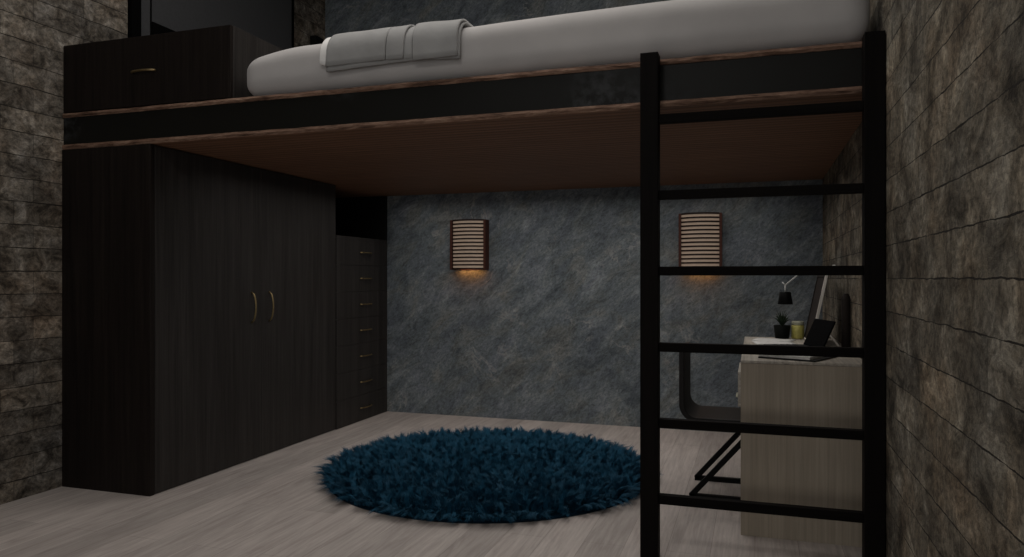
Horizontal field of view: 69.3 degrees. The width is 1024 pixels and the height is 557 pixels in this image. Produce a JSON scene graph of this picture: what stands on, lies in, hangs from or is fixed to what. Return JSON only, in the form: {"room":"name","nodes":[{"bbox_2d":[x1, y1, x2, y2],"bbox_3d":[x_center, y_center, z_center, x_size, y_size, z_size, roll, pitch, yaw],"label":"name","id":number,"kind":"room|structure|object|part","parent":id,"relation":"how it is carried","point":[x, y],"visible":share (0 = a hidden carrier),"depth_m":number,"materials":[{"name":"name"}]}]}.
{"room":"bedroom","nodes":[
{"label":"bedroom","id":0,"kind":"room"},
{"bbox_2d":[0,0,324,504],"bbox_3d":[-2.889,-0.775,2.531,0.100,3.750,8.210,0,0,18],"label":"wall","id":1,"kind":"structure","parent":0,"point":[34,34],"depth_m":3.77,"materials":[{"name":"stone"}]},
{"bbox_2d":[128,0,293,49],"bbox_3d":[-1.981,-1.925,5.087,0.030,1.350,1.603,0,0,18],"label":"window","id":2,"kind":"structure","parent":1,"relation":"in","point":[271,21],"depth_m":5.01,"materials":[{"name":"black glass"}]},
{"bbox_3d":[-2.202,-1.920,4.431,0.018,1.240,0.079,0,0,18],"label":"pane","id":3,"kind":"part","parent":2,"relation":"part of","materials":[{"name":"glass"}]},
{"bbox_2d":[310,35,322,44],"bbox_3d":[-1.619,-1.910,6.145,0.058,0.180,0.110,0,0,18],"label":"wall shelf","id":4,"kind":"object","parent":1,"relation":"attached to","point":[314,39],"visible":0.44,"depth_m":6.10,"materials":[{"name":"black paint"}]},
{"bbox_2d":[0,411,861,556],"bbox_3d":[-0.976,1.150,1.904,4.127,0.100,8.210,0,0,18],"label":"floor","id":5,"kind":"structure","parent":0,"point":[271,504],"depth_m":3.33,"materials":[{"name":"grey wood"}]},
{"bbox_2d":[62,144,335,495],"bbox_3d":[-1.813,0.210,4.648,0.622,1.780,1.740,0,0,18],"label":"wardrobe","id":6,"kind":"object","parent":5,"relation":"on","point":[199,292],"visible":1,"depth_m":3.98,"materials":[{"name":"brown wood"}]},
{"bbox_3d":[-2.098,0.210,3.842,0.584,1.780,0.030,0,0,18],"label":"panel","id":7,"kind":"part","parent":6,"relation":"part of","materials":[{"name":"brown wood"}]},
{"bbox_3d":[-1.692,0.209,4.175,0.021,1.773,0.852,0,0,18],"label":"door","id":8,"kind":"part","parent":6,"relation":"part of","materials":[{"name":"brown wood"}]},
{"bbox_3d":[-1.562,0.175,4.485,0.041,0.193,0.011,0,0,18],"label":"handle","id":9,"kind":"part","parent":6,"relation":"part of","materials":[{"name":"gold metal"}]},
{"bbox_3d":[-1.509,0.175,4.646,0.041,0.193,0.011,0,0,18],"label":"handle","id":10,"kind":"part","parent":6,"relation":"part of","materials":[{"name":"gold metal"}]},
{"bbox_3d":[-1.426,0.209,4.987,0.021,1.773,0.854,0,0,18],"label":"door","id":11,"kind":"part","parent":6,"relation":"part of","materials":[{"name":"brown wood"}]},
{"bbox_2d":[336,196,386,429],"bbox_3d":[-1.422,0.210,5.850,0.617,1.780,0.784,0,0,18],"label":"chest of drawers","id":12,"kind":"object","parent":5,"relation":"on","point":[361,222],"visible":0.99,"depth_m":5.81,"materials":[{"name":"brown wood"}]},
{"bbox_3d":[-1.164,-0.308,5.766,0.021,0.016,0.780,0,0,18],"label":"rail","id":13,"kind":"part","parent":12,"relation":"part of","materials":[{"name":"brown wood"}]},
{"bbox_3d":[-1.164,-0.200,5.766,0.021,0.198,0.780,0,0,18],"label":"drawer","id":14,"kind":"part","parent":12,"relation":"part of","materials":[{"name":"brown wood"}]},
{"bbox_3d":[-1.164,0.000,5.766,0.021,0.198,0.780,0,0,18],"label":"drawer","id":15,"kind":"part","parent":12,"relation":"part of","materials":[{"name":"brown wood"}]},
{"bbox_3d":[-1.164,0.200,5.766,0.021,0.198,0.780,0,0,18],"label":"drawer","id":16,"kind":"part","parent":12,"relation":"part of","materials":[{"name":"brown wood"}]},
{"bbox_3d":[-1.164,0.400,5.766,0.021,0.198,0.780,0,0,18],"label":"drawer","id":17,"kind":"part","parent":12,"relation":"part of","materials":[{"name":"brown wood"}]},
{"bbox_3d":[-1.164,0.600,5.766,0.021,0.198,0.780,0,0,18],"label":"drawer","id":18,"kind":"part","parent":12,"relation":"part of","materials":[{"name":"brown wood"}]},
{"bbox_3d":[-1.164,0.800,5.766,0.021,0.198,0.780,0,0,18],"label":"drawer","id":19,"kind":"part","parent":12,"relation":"part of","materials":[{"name":"brown wood"}]},
{"bbox_3d":[-1.164,1.000,5.766,0.021,0.198,0.780,0,0,18],"label":"drawer","id":20,"kind":"part","parent":12,"relation":"part of","materials":[{"name":"brown wood"}]},
{"bbox_2d":[313,424,662,523],"bbox_3d":[-0.133,1.042,4.220,1.973,0.116,1.974,0,0,18],"label":"shaggy rug","id":21,"kind":"object","parent":5,"relation":"on","point":[507,475],"visible":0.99,"depth_m":3.90,"materials":[{"name":"blue fabric"}]},
{"bbox_2d":[679,342,740,499],"bbox_3d":[1.110,0.724,3.830,0.447,0.752,0.384,0,0,18],"label":"desk chair","id":22,"kind":"object","parent":5,"relation":"on","point":[689,409],"visible":0.67,"depth_m":3.77,"materials":[{"name":"black metal"}]},
{"bbox_3d":[1.041,0.910,3.665,0.324,0.369,0.025,0,0,18],"label":"leg","id":23,"kind":"part","parent":22,"relation":"part of","materials":[{"name":"black metal"}]},
{"bbox_3d":[1.071,1.087,3.655,0.382,0.025,0.025,0,0,18],"label":"floor rail","id":24,"kind":"part","parent":22,"relation":"part of","materials":[{"name":"black metal"}]},
{"bbox_3d":[1.152,0.910,4.003,0.324,0.369,0.025,0,0,18],"label":"leg","id":25,"kind":"part","parent":22,"relation":"part of","materials":[{"name":"black metal"}]},
{"bbox_3d":[1.182,1.087,3.994,0.382,0.025,0.025,0,0,18],"label":"floor rail","id":26,"kind":"part","parent":22,"relation":"part of","materials":[{"name":"black metal"}]},
{"bbox_2d":[640,30,884,556],"bbox_3d":[0.922,0.110,2.791,0.866,1.980,0.069,0,0,18],"label":"ladder","id":27,"kind":"object","parent":5,"relation":"on","point":[872,104],"visible":1,"depth_m":2.75,"materials":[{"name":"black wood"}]},
{"bbox_3d":[0.544,0.110,2.915,0.069,1.980,0.069,0,0,18],"label":"post","id":28,"kind":"part","parent":27,"relation":"part of","materials":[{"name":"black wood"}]},
{"bbox_3d":[1.301,0.110,2.667,0.068,1.980,0.069,0,0,18],"label":"post","id":29,"kind":"part","parent":27,"relation":"part of","materials":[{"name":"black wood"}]},
{"bbox_2d":[736,337,861,546],"bbox_3d":[1.417,0.725,3.747,0.523,0.750,1.356,0,0,18],"label":"desk","id":30,"kind":"object","parent":5,"relation":"on","point":[793,470],"visible":0.79,"depth_m":3.10,"materials":[{"name":"brown wood"}]},
{"bbox_3d":[1.054,0.480,3.389,0.032,0.150,0.387,0,0,18],"label":"drawer","id":31,"kind":"part","parent":30,"relation":"part of","materials":[{"name":"brown wood"}]},
{"bbox_2d":[751,338,795,341],"bbox_3d":[1.478,0.346,4.188,0.210,0.004,0.200,0,0,30],"label":"paper sheet","id":32,"kind":"object","parent":30,"relation":"on","point":[756,339],"visible":0.94,"depth_m":4.20,"materials":[{"name":"white paper"}]},
{"bbox_2d":[752,341,795,343],"bbox_3d":[1.410,0.346,3.979,0.210,0.005,0.200,0,0,11],"label":"paper sheet","id":33,"kind":"object","parent":30,"relation":"on","point":[755,342],"visible":0.76,"depth_m":4.01,"materials":[{"name":"white paper"}]},
{"bbox_2d":[773,311,790,338],"bbox_3d":[1.569,0.268,4.305,0.094,0.162,0.094,0,0,39],"label":"potted plant","id":34,"kind":"object","parent":30,"relation":"on","point":[781,331],"visible":1,"depth_m":4.28,"materials":[{"name":"green plant"}]},
{"bbox_3d":[1.569,0.310,4.305,0.094,0.078,0.094,0,0,18],"label":"pot","id":35,"kind":"part","parent":34,"relation":"part of","materials":[{"name":"black ceramic"}]},
{"bbox_2d":[758,355,834,361],"bbox_3d":[1.275,0.340,3.288,0.250,0.018,0.300,0,0,42],"label":"notebook","id":36,"kind":"object","parent":30,"relation":"on","point":[796,358],"visible":0.43,"depth_m":3.17,"materials":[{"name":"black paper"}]},
{"bbox_2d":[791,321,803,338],"bbox_3d":[1.657,0.298,4.298,0.072,0.102,0.072,0,0,18],"label":"candle jar","id":37,"kind":"object","parent":30,"relation":"on","point":[797,328],"visible":1,"depth_m":4.27,"materials":[{"name":"yellow glass"}]},
{"bbox_3d":[1.657,0.259,4.298,0.068,0.023,0.068,0,0,18],"label":"lid","id":38,"kind":"part","parent":37,"relation":"part of","materials":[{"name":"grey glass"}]},
{"bbox_2d":[763,319,835,345],"bbox_3d":[1.412,0.275,3.654,0.266,0.143,0.260,0,0,3],"label":"laptop","id":39,"kind":"object","parent":30,"relation":"on","point":[819,333],"visible":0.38,"depth_m":3.65,"materials":[{"name":"black plastic"}]},
{"bbox_2d":[804,275,838,345],"bbox_3d":[1.678,0.164,4.033,0.143,0.368,0.470,0,0,18],"label":"board","id":40,"kind":"object","parent":30,"relation":"on","point":[821,280],"visible":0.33,"depth_m":4.01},
{"bbox_3d":[1.655,0.166,4.041,0.081,0.346,0.444,0,0,18],"label":"panel","id":41,"kind":"part","parent":40,"relation":"part of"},
{"bbox_3d":[1.651,0.164,4.035,0.090,0.366,0.457,0,0,18],"label":"frame","id":42,"kind":"part","parent":40,"relation":"part of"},
{"bbox_3d":[1.657,0.164,4.047,0.094,0.368,0.457,0,0,18],"label":"dark rail","id":43,"kind":"part","parent":40,"relation":"part of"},
{"bbox_2d":[841,294,850,346],"bbox_3d":[1.616,0.211,3.585,0.042,0.276,0.042,0,0,18],"label":"slim vase","id":44,"kind":"object","parent":30,"relation":"on","point":[846,300],"visible":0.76,"depth_m":3.57,"materials":[{"name":"black ceramic"}]},
{"bbox_2d":[325,0,822,432],"bbox_3d":[0.287,-0.775,5.757,3.927,3.750,0.100,0,0,18],"label":"wall","id":45,"kind":"structure","parent":0,"point":[550,331],"depth_m":5.68,"materials":[{"name":"stone"}]},
{"bbox_2d":[62,41,861,197],"bbox_3d":[-0.123,-0.777,4.506,3.923,0.192,2.528,0,0,18],"label":"platform","id":46,"kind":"object","parent":45,"relation":"attached to","point":[574,127],"visible":0.94,"depth_m":3.56,"materials":[{"name":"brown wood"}]},
{"bbox_2d":[64,25,282,112],"bbox_3d":[-1.778,-1.054,4.045,1.065,0.359,0.660,0,0,18],"label":"nightstand","id":47,"kind":"object","parent":46,"relation":"on","point":[210,63],"visible":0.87,"depth_m":3.74,"materials":[{"name":"brown wood"}]},
{"bbox_3d":[-1.873,-1.050,3.747,0.159,0.012,0.034,0,0,18],"label":"handle","id":48,"kind":"part","parent":47,"relation":"part of","materials":[{"name":"gold metal"}]},
{"bbox_2d":[247,0,869,95],"bbox_3d":[0.310,-1.003,4.074,2.774,0.255,1.964,0,0,18],"label":"mattress","id":49,"kind":"object","parent":46,"relation":"on","point":[672,29],"visible":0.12,"depth_m":3.03,"materials":[{"name":"white fabric"}]},
{"bbox_2d":[319,19,473,71],"bbox_3d":[-0.479,-1.049,3.539,0.695,0.203,0.534,0,0,18],"label":"throw blanket","id":50,"kind":"object","parent":49,"relation":"on","point":[434,40],"visible":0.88,"depth_m":3.29,"materials":[{"name":"white fabric"}]},
{"bbox_2d":[450,219,488,269],"bbox_3d":[-0.343,-0.267,5.845,0.300,0.394,0.124,0,0,18],"label":"wall sconce","id":51,"kind":"object","parent":45,"relation":"attached to","point":[469,238],"visible":1,"depth_m":5.80,"materials":[{"name":"brown"}]},
{"bbox_3d":[-0.471,-0.266,5.907,0.018,0.392,0.085,0,0,18],"label":"panel","id":52,"kind":"part","parent":51,"relation":"part of","materials":[{"name":"brown wood"}]},
{"bbox_3d":[-0.203,-0.266,5.819,0.018,0.392,0.085,0,0,18],"label":"panel","id":53,"kind":"part","parent":51,"relation":"part of","materials":[{"name":"brown wood"}]},
{"bbox_2d":[679,212,721,265],"bbox_3d":[1.344,-0.271,5.292,0.300,0.394,0.124,0,0,18],"label":"wall sconce","id":54,"kind":"object","parent":45,"relation":"attached to","point":[700,233],"visible":0.91,"depth_m":5.25,"materials":[{"name":"brown"}]},
{"bbox_3d":[1.216,-0.270,5.354,0.018,0.392,0.085,0,0,18],"label":"panel","id":55,"kind":"part","parent":54,"relation":"part of","materials":[{"name":"brown wood"}]},
{"bbox_3d":[1.484,-0.270,5.266,0.018,0.392,0.085,0,0,18],"label":"panel","id":56,"kind":"part","parent":54,"relation":"part of","materials":[{"name":"brown wood"}]},
{"bbox_2d":[823,0,1023,556],"bbox_3d":[0.937,-0.775,1.276,0.100,3.750,8.210,0,0,18],"label":"wall","id":57,"kind":"structure","parent":0,"point":[954,69],"depth_m":1.78,"materials":[{"name":"stone"}]},
{"bbox_2d":[778,265,835,303],"bbox_3d":[1.713,0.035,4.302,0.328,0.230,0.084,0,0,8],"label":"lamp","id":58,"kind":"object","parent":57,"relation":"attached to","point":[785,297],"visible":0.82,"depth_m":4.29,"materials":[{"name":"black metal"}]},
{"bbox_3d":[1.593,0.114,4.319,0.084,0.072,0.084,0,0,18],"label":"lamp shade","id":59,"kind":"part","parent":58,"relation":"part of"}
]}

